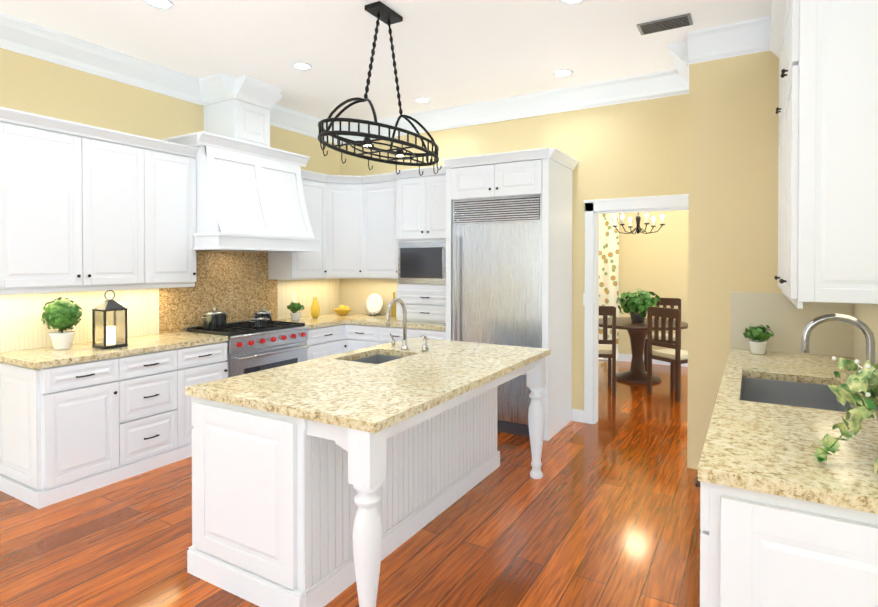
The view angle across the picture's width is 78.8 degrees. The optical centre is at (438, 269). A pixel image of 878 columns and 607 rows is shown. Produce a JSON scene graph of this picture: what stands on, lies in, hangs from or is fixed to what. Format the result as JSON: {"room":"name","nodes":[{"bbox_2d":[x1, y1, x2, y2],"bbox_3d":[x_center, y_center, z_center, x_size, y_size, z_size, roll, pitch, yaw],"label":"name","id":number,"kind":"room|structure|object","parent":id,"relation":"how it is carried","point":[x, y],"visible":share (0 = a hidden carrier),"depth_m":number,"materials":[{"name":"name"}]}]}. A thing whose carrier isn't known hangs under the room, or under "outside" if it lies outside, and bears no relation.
{"room":"kitchen","nodes":[
{"label":"kitchen","id":0,"kind":"room"},
{"bbox_2d":[0,48,339,279],"bbox_3d":[-3.364,-0.101,3.217,0.120,3.200,8.390,0,1,31],"label":"wall","id":1,"kind":"structure","parent":0,"point":[29,84],"depth_m":4.28,"materials":[{"name":"yellow paint"}]},
{"bbox_2d":[0,107,7,290],"bbox_3d":[-3.217,-0.440,2.994,0.353,1.156,1.153,0,1,31],"label":"upper cabinet","id":2,"kind":"object","parent":1,"relation":"attached to","point":[3,111],"depth_m":3.40,"materials":[{"name":"white wood"}]},
{"bbox_2d":[8,108,95,290],"bbox_3d":[-2.821,-0.447,3.666,0.353,1.156,0.634,0,1,31],"label":"upper cabinet","id":3,"kind":"object","parent":1,"relation":"attached to","point":[84,207],"depth_m":3.63,"materials":[{"name":"white wood"}]},
{"bbox_2d":[0,13,219,105],"bbox_3d":[-3.723,-1.600,2.297,0.180,0.182,6.229,0,1,31],"label":"crown molding","id":4,"kind":"structure","parent":1,"relation":"attached to","point":[17,35],"depth_m":4.15,"materials":[{"name":"white wood"}]},
{"bbox_2d":[92,126,155,286],"bbox_3d":[-2.574,-0.452,4.084,0.353,1.156,0.564,0,1,31],"label":"upper cabinet","id":5,"kind":"object","parent":1,"relation":"attached to","point":[125,162],"depth_m":4.06,"materials":[{"name":"white wood"}]},
{"bbox_2d":[156,139,198,286],"bbox_3d":[-2.360,-0.456,4.448,0.353,1.156,0.511,0,1,31],"label":"upper cabinet","id":6,"kind":"object","parent":1,"relation":"attached to","point":[175,162],"depth_m":4.41,"materials":[{"name":"white wood"}]},
{"bbox_2d":[163,99,318,252],"bbox_3d":[-1.806,-0.943,5.047,0.693,1.552,1.240,0,1,31],"label":"range hood","id":7,"kind":"object","parent":1,"relation":"attached to","point":[249,194],"visible":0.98,"depth_m":4.85,"materials":[{"name":"white wood"}]},
{"bbox_2d":[236,93,343,143],"bbox_3d":[-1.592,-1.639,5.913,0.180,0.182,1.339,0,1,31],"label":"crown molding","id":8,"kind":"structure","parent":1,"relation":"attached to","point":[281,117],"depth_m":5.83,"materials":[{"name":"white wood"}]},
{"bbox_2d":[291,292,295,301],"bbox_3d":[-1.635,0.312,6.004,0.006,0.115,0.070,0,1,31],"label":"electrical outlet plate","id":9,"kind":"object","parent":1,"relation":"attached to","point":[293,296],"depth_m":6.00,"materials":[{"name":"white plastic"}]},
{"bbox_2d":[268,169,323,279],"bbox_3d":[-1.522,-0.471,5.839,0.385,1.156,0.549,0,1,31],"label":"upper cabinet","id":10,"kind":"object","parent":1,"relation":"attached to","point":[289,265],"depth_m":5.74,"materials":[{"name":"white wood"}]},
{"bbox_2d":[0,359,700,606],"bbox_3d":[0.303,1.550,3.135,6.540,0.100,11.940,0,1,31],"label":"floor","id":11,"kind":"structure","parent":0,"point":[601,514],"depth_m":3.01,"materials":[{"name":"brown wood"}]},
{"bbox_2d":[0,355,123,508],"bbox_3d":[-2.642,1.054,3.701,0.643,0.880,0.485,0,1,31],"label":"base cabinet","id":12,"kind":"object","parent":11,"relation":"on","point":[81,415],"depth_m":3.50,"materials":[{"name":"white wood"}]},
{"bbox_2d":[0,331,227,370],"bbox_3d":[-2.418,0.590,4.071,0.648,0.040,1.408,0,1,31],"label":"countertop","id":13,"kind":"structure","parent":12,"relation":"on","point":[35,357],"depth_m":3.81,"materials":[{"name":"beige stone"}]},
{"bbox_2d":[40,297,81,349],"bbox_3d":[-2.708,0.385,3.839,0.251,0.374,0.255,0,1,31],"label":"topiary plant","id":14,"kind":"object","parent":13,"relation":"on","point":[61,315],"visible":1,"depth_m":3.79,"materials":[{"name":"green plant"}]},
{"bbox_2d":[92,290,127,348],"bbox_3d":[-2.417,0.361,3.924,0.166,0.419,0.166,0,1,31],"label":"lantern","id":15,"kind":"object","parent":13,"relation":"on","point":[109,323],"visible":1,"depth_m":3.88,"materials":[{"name":"black metal"}]},
{"bbox_2d":[124,347,187,478],"bbox_3d":[-2.407,1.050,4.099,0.643,0.880,0.554,0,1,31],"label":"base cabinet","id":16,"kind":"object","parent":11,"relation":"on","point":[155,382],"depth_m":3.97,"materials":[{"name":"white wood"}]},
{"bbox_2d":[188,339,227,457],"bbox_3d":[-2.179,1.046,4.486,0.643,0.880,0.458,0,1,31],"label":"base cabinet","id":17,"kind":"object","parent":11,"relation":"on","point":[207,362],"depth_m":4.33,"materials":[{"name":"white wood"}]},
{"bbox_2d":[182,320,308,377],"bbox_3d":[-1.786,1.002,5.056,0.711,0.955,0.912,0,1,31],"label":"range","id":18,"kind":"object","parent":11,"relation":"on","point":[273,344],"visible":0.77,"depth_m":4.85,"materials":[{"name":"silver metal"}]},
{"bbox_2d":[200,307,228,328],"bbox_3d":[-2.051,0.439,4.881,0.208,0.192,0.266,0,1,31],"label":"pot","id":19,"kind":"object","parent":18,"relation":"on","point":[214,318],"visible":1,"depth_m":4.80,"materials":[{"name":"silver metal"}]},
{"bbox_2d":[248,318,269,326],"bbox_3d":[-1.676,0.498,4.986,0.158,0.073,0.216,0,1,31],"label":"pot","id":20,"kind":"object","parent":18,"relation":"on","point":[259,322],"visible":0.98,"depth_m":4.92,"materials":[{"name":"silver metal"}]},
{"bbox_2d":[252,307,272,322],"bbox_3d":[-1.763,0.454,5.350,0.178,0.152,0.236,0,1,31],"label":"pot","id":21,"kind":"object","parent":18,"relation":"on","point":[262,313],"visible":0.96,"depth_m":5.29,"materials":[{"name":"silver metal"}]},
{"bbox_2d":[306,323,343,359],"bbox_3d":[-1.422,1.032,5.738,0.675,0.880,0.620,0,1,31],"label":"base cabinet","id":22,"kind":"object","parent":11,"relation":"on","point":[322,341],"depth_m":5.55,"materials":[{"name":"white wood"}]},
{"bbox_2d":[272,311,363,326],"bbox_3d":[-1.278,0.569,6.005,0.648,0.040,1.236,0,1,31],"label":"countertop","id":23,"kind":"structure","parent":22,"relation":"on","point":[323,320],"depth_m":5.86,"materials":[{"name":"beige stone"}]},
{"bbox_2d":[287,301,303,320],"bbox_3d":[-1.547,0.447,5.749,0.187,0.208,0.168,0,1,31],"label":"plant","id":24,"kind":"object","parent":23,"relation":"on","point":[292,308],"visible":1,"depth_m":5.72,"materials":[{"name":"green plant"}]},
{"bbox_2d":[310,297,319,317],"bbox_3d":[-1.401,0.433,6.042,0.110,0.230,0.110,0,1,31],"label":"vase","id":25,"kind":"object","parent":23,"relation":"on","point":[315,310],"visible":1,"depth_m":6.01,"materials":[{"name":"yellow ceramic"}]},
{"bbox_2d":[333,305,350,315],"bbox_3d":[-1.148,0.483,6.335,0.230,0.124,0.227,0,1,31],"label":"bowl","id":26,"kind":"object","parent":23,"relation":"on","point":[341,310],"visible":1,"depth_m":6.29,"materials":[{"name":"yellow ceramic"}]},
{"bbox_2d":[344,315,445,330],"bbox_3d":[-0.299,0.572,5.770,1.278,0.040,0.648,0,1,31],"label":"countertop","id":27,"kind":"structure","parent":22,"relation":"on","point":[394,322],"depth_m":5.62,"materials":[{"name":"beige stone"}]},
{"bbox_2d":[365,294,382,315],"bbox_3d":[-0.758,0.416,6.307,0.254,0.258,0.110,0,1,31],"label":"plate","id":28,"kind":"object","parent":27,"relation":"on","point":[373,304],"visible":1,"depth_m":6.30,"materials":[{"name":"white ceramic"}]},
{"bbox_2d":[391,292,396,316],"bbox_3d":[-0.517,0.404,6.124,0.064,0.287,0.062,0,1,31],"label":"oil bottle","id":29,"kind":"object","parent":27,"relation":"on","point":[393,311],"visible":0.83,"depth_m":6.10,"materials":[{"name":"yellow glass"}]},
{"bbox_2d":[344,323,379,351],"bbox_3d":[-0.688,1.030,5.978,0.460,0.880,0.693,0,1,31],"label":"base cabinet","id":30,"kind":"object","parent":11,"relation":"on","point":[357,336],"depth_m":5.72,"materials":[{"name":"white wood"}]},
{"bbox_2d":[185,350,546,606],"bbox_3d":[-0.251,1.059,3.264,1.181,0.880,2.078,0,1,31],"label":"kitchen island","id":31,"kind":"object","parent":11,"relation":"on","point":[321,481],"depth_m":2.47,"materials":[{"name":"painted wood"},{"name":"granite"}]},
{"bbox_2d":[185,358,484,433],"bbox_3d":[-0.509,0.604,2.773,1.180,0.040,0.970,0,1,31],"label":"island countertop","id":32,"kind":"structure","parent":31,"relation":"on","point":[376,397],"depth_m":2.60,"materials":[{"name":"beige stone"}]},
{"bbox_2d":[381,354,516,381],"bbox_3d":[0.058,0.599,3.280,0.720,0.040,0.480,0,1,31],"label":"island countertop","id":33,"kind":"structure","parent":31,"relation":"on","point":[490,370],"depth_m":3.25,"materials":[{"name":"beige stone"}]},
{"bbox_2d":[419,335,428,351],"bbox_3d":[-0.107,0.514,3.709,0.048,0.119,0.095,0,1,31],"label":"soap dispenser","id":34,"kind":"object","parent":33,"relation":"on","point":[425,347],"visible":1,"depth_m":3.72,"materials":[{"name":"silver metal"}]},
{"bbox_2d":[365,338,550,369],"bbox_3d":[0.139,0.592,3.871,1.180,0.040,0.620,0,1,31],"label":"island countertop","id":35,"kind":"structure","parent":31,"relation":"on","point":[524,356],"depth_m":3.77,"materials":[{"name":"beige stone"}]},
{"bbox_2d":[349,350,404,361],"bbox_3d":[-0.406,0.690,3.555,0.364,0.172,0.488,0,1,31],"label":"sink","id":36,"kind":"object","parent":35,"relation":"in","point":[378,357],"depth_m":3.78,"materials":[{"name":"grey metal"}]},
{"bbox_2d":[380,323,419,344],"bbox_3d":[-0.279,1.032,5.766,0.574,0.880,0.643,0,1,31],"label":"base cabinet","id":37,"kind":"object","parent":11,"relation":"on","point":[397,332],"depth_m":5.49,"materials":[{"name":"white wood"}]},
{"bbox_2d":[388,173,445,323],"bbox_3d":[-0.047,-0.209,5.732,0.815,1.518,0.442,0,1,31],"label":"tall cabinet","id":38,"kind":"object","parent":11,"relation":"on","point":[416,205],"depth_m":5.58,"materials":[{"name":"white wood"}]},
{"bbox_2d":[420,327,445,339],"bbox_3d":[0.086,1.034,5.551,0.388,0.880,0.643,0,1,31],"label":"base cabinet","id":39,"kind":"object","parent":11,"relation":"on","point":[431,332],"depth_m":5.26,"materials":[{"name":"white wood"}]},
{"bbox_2d":[442,147,578,440],"bbox_3d":[0.691,0.219,5.118,1.082,2.520,0.760,0,1,31],"label":"fridge","id":40,"kind":"object","parent":11,"relation":"on","point":[508,248],"visible":0.9,"depth_m":4.84,"materials":[{"name":"silver metal"}]},
{"bbox_2d":[598,306,615,393],"bbox_3d":[1.904,0.949,6.532,0.440,1.030,0.430,0,1,10],"label":"dining chair","id":41,"kind":"object","parent":11,"relation":"on","point":[607,351],"visible":0.54,"depth_m":6.30,"materials":[{"name":"brown wood"}]},
{"bbox_2d":[599,317,687,383],"bbox_3d":[2.638,1.078,7.093,1.260,0.760,1.260,0,1,31],"label":"dining table","id":42,"kind":"object","parent":11,"relation":"on","point":[637,333],"visible":0.6,"depth_m":7.00,"materials":[{"name":"brown wood"}]},
{"bbox_2d":[616,289,659,321],"bbox_3d":[2.648,0.475,7.084,0.532,0.443,0.578,0,1,31],"label":"plant","id":43,"kind":"object","parent":42,"relation":"on","point":[634,304],"visible":1,"depth_m":6.97,"materials":[{"name":"green plant"}]},
{"bbox_2d":[644,297,680,370],"bbox_3d":[3.219,0.936,7.684,0.440,1.030,0.430,0,1,31],"label":"dining chair","id":44,"kind":"object","parent":11,"relation":"on","point":[670,302],"visible":0.4,"depth_m":7.74,"materials":[{"name":"brown wood"}]},
{"bbox_2d":[647,306,687,401],"bbox_3d":[2.742,0.952,6.190,0.430,1.030,0.440,0,1,-25],"label":"dining chair","id":45,"kind":"object","parent":11,"relation":"on","point":[675,356],"visible":0.79,"depth_m":6.10,"materials":[{"name":"brown wood"}]},
{"bbox_2d":[717,372,738,399],"bbox_3d":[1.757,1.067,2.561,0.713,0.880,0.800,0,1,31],"label":"countertop","id":46,"kind":"structure","parent":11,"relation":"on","point":[729,387],"depth_m":2.65,"materials":[{"name":"white stone"}]},
{"bbox_2d":[727,372,734,375],"bbox_3d":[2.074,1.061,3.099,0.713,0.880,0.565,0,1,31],"label":"countertop","id":47,"kind":"structure","parent":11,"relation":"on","point":[728,373],"depth_m":2.97,"materials":[{"name":"white stone"}]},
{"bbox_2d":[695,450,877,606],"bbox_3d":[1.210,1.077,1.634,0.713,0.880,0.453,0,1,31],"label":"base cabinet","id":48,"kind":"object","parent":11,"relation":"on","point":[787,519],"depth_m":1.51,"materials":[{"name":"white wood"}]},
{"bbox_2d":[697,348,877,507],"bbox_3d":[1.751,0.607,2.551,0.718,0.040,2.612,0,1,31],"label":"countertop","id":49,"kind":"structure","parent":48,"relation":"on","point":[755,443],"depth_m":1.79,"materials":[{"name":"beige stone"}]},
{"bbox_2d":[743,324,773,354],"bbox_3d":[2.173,0.472,3.638,0.181,0.203,0.172,0,1,31],"label":"plant","id":50,"kind":"object","parent":49,"relation":"on","point":[759,335],"visible":1,"depth_m":3.60,"materials":[{"name":"green plant"}]},
{"bbox_2d":[739,372,853,411],"bbox_3d":[1.738,0.722,2.628,0.448,0.216,0.789,0,1,31],"label":"sink","id":51,"kind":"object","parent":49,"relation":"in","point":[769,389],"depth_m":2.95,"materials":[{"name":"grey metal"}]},
{"bbox_2d":[799,312,877,399],"bbox_3d":[1.895,0.398,2.532,0.297,0.377,0.387,0,1,31],"label":"faucet","id":52,"kind":"object","parent":49,"relation":"on","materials":[{"name":"silver metal"}]},
{"bbox_2d":[811,356,877,474],"bbox_3d":[1.409,0.426,1.698,0.407,0.330,0.713,0,1,31],"label":"ivy plant","id":53,"kind":"object","parent":49,"relation":"on","point":[864,381],"visible":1,"depth_m":1.66,"materials":[{"name":"green plant"}]},
{"bbox_2d":[0,0,771,125],"bbox_3d":[-1.137,-1.736,1.887,5.290,0.100,8.390,0,1,31],"label":"ceiling","id":54,"kind":"structure","parent":0,"point":[451,53],"depth_m":3.99,"materials":[{"name":"paint"}]},
{"bbox_2d":[144,0,173,8],"bbox_3d":[-1.784,-1.698,3.401,0.170,0.006,0.170,0,1,31],"label":"recessed light","id":55,"kind":"object","parent":54,"relation":"in","point":[163,4],"visible":0.98,"depth_m":3.41,"materials":[{"name":"white"}]},
{"bbox_2d":[292,62,311,70],"bbox_3d":[-1.156,-1.710,4.505,0.170,0.006,0.170,0,1,31],"label":"recessed light","id":56,"kind":"object","parent":54,"relation":"in","point":[301,66],"visible":0.98,"depth_m":4.51,"materials":[{"name":"white"}]},
{"bbox_2d":[318,1,441,175],"bbox_3d":[-0.356,-1.199,3.528,0.538,1.006,1.123,0,1,31],"label":"pot rack","id":57,"kind":"object","parent":54,"relation":"hanging from","point":[384,13],"visible":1,"depth_m":3.44,"materials":[{"name":"black metal"}]},
{"bbox_2d":[414,97,430,102],"bbox_3d":[-0.169,-1.720,5.432,0.170,0.006,0.170,0,1,31],"label":"recessed light","id":58,"kind":"object","parent":54,"relation":"in","point":[422,100],"visible":0.96,"depth_m":5.43,"materials":[{"name":"white"}]},
{"bbox_2d":[553,70,572,76],"bbox_3d":[1.088,-1.711,4.668,0.170,0.006,0.170,0,1,31],"label":"recessed light","id":59,"kind":"object","parent":54,"relation":"in","point":[562,73],"visible":0.96,"depth_m":4.67,"materials":[{"name":"white"}]},
{"bbox_2d":[559,0,584,4],"bbox_3d":[0.839,-1.697,3.341,0.170,0.006,0.170,0,1,31],"label":"recessed light","id":60,"kind":"object","parent":54,"relation":"in","point":[569,2],"visible":1,"depth_m":3.39,"materials":[{"name":"white"}]},
{"bbox_2d":[637,13,692,35],"bbox_3d":[1.569,-1.697,3.712,0.340,0.014,0.180,0,1,31],"label":"ceiling vent","id":61,"kind":"object","parent":54,"relation":"in","point":[674,22],"visible":0.98,"depth_m":3.70,"materials":[{"name":"grey metal"}]},
{"bbox_2d":[664,65,688,92],"bbox_3d":[1.949,-1.621,4.272,0.151,0.182,0.570,0,1,31],"label":"crown molding","id":62,"kind":"structure","parent":54,"relation":"attached to","point":[678,78],"depth_m":4.61,"materials":[{"name":"white wood"}]},
{"bbox_2d":[667,16,770,68],"bbox_3d":[2.123,-1.615,3.739,0.991,0.182,0.151,0,1,31],"label":"crown molding","id":63,"kind":"structure","parent":54,"relation":"attached to","point":[746,37],"depth_m":3.79,"materials":[{"name":"white wood"}]},
{"bbox_2d":[340,107,594,423],"bbox_3d":[0.148,-0.130,5.947,3.160,3.200,0.120,0,1,31],"label":"wall","id":64,"kind":"structure","parent":0,"point":[570,133],"depth_m":5.29,"materials":[{"name":"yellow paint"}]},
{"bbox_2d":[324,174,363,278],"bbox_3d":[-1.122,-0.475,6.222,0.685,1.156,0.684,0,1,31],"label":"upper cabinet","id":65,"kind":"object","parent":64,"relation":"attached to","point":[343,194],"depth_m":6.01,"materials":[{"name":"white wood"}]},
{"bbox_2d":[364,170,415,278],"bbox_3d":[-0.578,-0.474,6.076,0.566,1.156,0.385,0,1,31],"label":"upper cabinet","id":66,"kind":"object","parent":64,"relation":"attached to","point":[386,226],"depth_m":5.96,"materials":[{"name":"white wood"}]},
{"bbox_2d":[340,71,688,143],"bbox_3d":[0.462,-1.635,5.588,4.050,0.182,0.151,0,1,31],"label":"crown molding","id":67,"kind":"structure","parent":64,"relation":"attached to","point":[652,85],"depth_m":5.28,"materials":[{"name":"white wood"}]},
{"bbox_2d":[572,409,583,419],"bbox_3d":[0.533,1.411,5.816,2.171,0.120,0.013,0,1,31],"label":"baseboard","id":68,"kind":"structure","parent":64,"relation":"attached to","point":[577,415],"depth_m":5.17,"materials":[{"name":"white wood"}]},
{"bbox_2d":[584,194,688,423],"bbox_3d":[1.865,0.411,4.938,1.020,2.140,0.166,0,1,31],"label":"door frame","id":69,"kind":"structure","parent":64,"relation":"attached to","point":[594,209],"depth_m":5.09,"materials":[{"name":"white wood"}]},
{"bbox_2d":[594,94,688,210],"bbox_3d":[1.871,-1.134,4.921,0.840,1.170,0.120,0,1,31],"label":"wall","id":70,"kind":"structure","parent":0,"point":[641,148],"depth_m":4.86,"materials":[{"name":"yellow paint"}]},
{"bbox_2d":[618,210,688,354],"bbox_3d":[3.691,0.073,7.982,5.640,2.750,0.120,0,1,31],"label":"wall","id":71,"kind":"structure","parent":0,"point":[656,263],"depth_m":8.13,"materials":[{"name":"yellow paint"}]},
{"bbox_2d":[598,213,618,359],"bbox_3d":[2.583,0.192,8.487,0.640,2.462,0.130,0,1,31],"label":"curtain","id":72,"kind":"object","parent":71,"relation":"hanging from","point":[608,264],"visible":0.23,"depth_m":8.37,"materials":[{"name":"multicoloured fabric"}]},
{"bbox_2d":[604,353,687,366],"bbox_3d":[3.656,1.388,7.937,5.396,0.120,0.013,0,1,31],"label":"baseboard","id":73,"kind":"structure","parent":71,"relation":"attached to","point":[621,357],"depth_m":8.33,"materials":[{"name":"white wood"}]},
{"bbox_2d":[687,51,781,469],"bbox_3d":[2.568,-0.110,4.086,1.120,3.200,0.870,0,1,31],"label":"wall block","id":74,"kind":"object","parent":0,"point":[733,179],"visible":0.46,"depth_m":3.87,"materials":[{"name":"yellow paint"}]},
{"bbox_3d":[2.820,-1.336,6.490,5.640,0.100,3.550,0,1,31],"label":"ceiling","id":75,"kind":"structure","parent":0,"visible":0},
{"bbox_2d":[613,212,664,233],"bbox_3d":[2.638,-0.878,7.072,0.659,0.824,0.579,0,1,31],"label":"chandelier","id":76,"kind":"object","parent":75,"relation":"hanging from","point":[638,228],"visible":0.98,"depth_m":7.05,"materials":[{"name":"black metal"}]},
{"bbox_3d":[0.869,-0.068,0.218,0.120,3.200,7.520,0,1,31],"label":"wall","id":77,"kind":"structure","parent":0,"visible":0},
{"bbox_2d":[774,20,780,288],"bbox_3d":[2.328,-0.703,3.234,0.433,1.676,0.825,0,1,31],"label":"upper cabinet","id":78,"kind":"object","parent":77,"relation":"attached to","point":[778,277],"depth_m":3.48,"materials":[{"name":"white wood"}]},
{"bbox_2d":[781,0,877,303],"bbox_3d":[1.964,-0.696,2.617,0.433,1.676,0.835,0,1,31],"label":"upper cabinet","id":79,"kind":"object","parent":77,"relation":"attached to","point":[825,52],"depth_m":2.30,"materials":[{"name":"white wood"}]}
]}

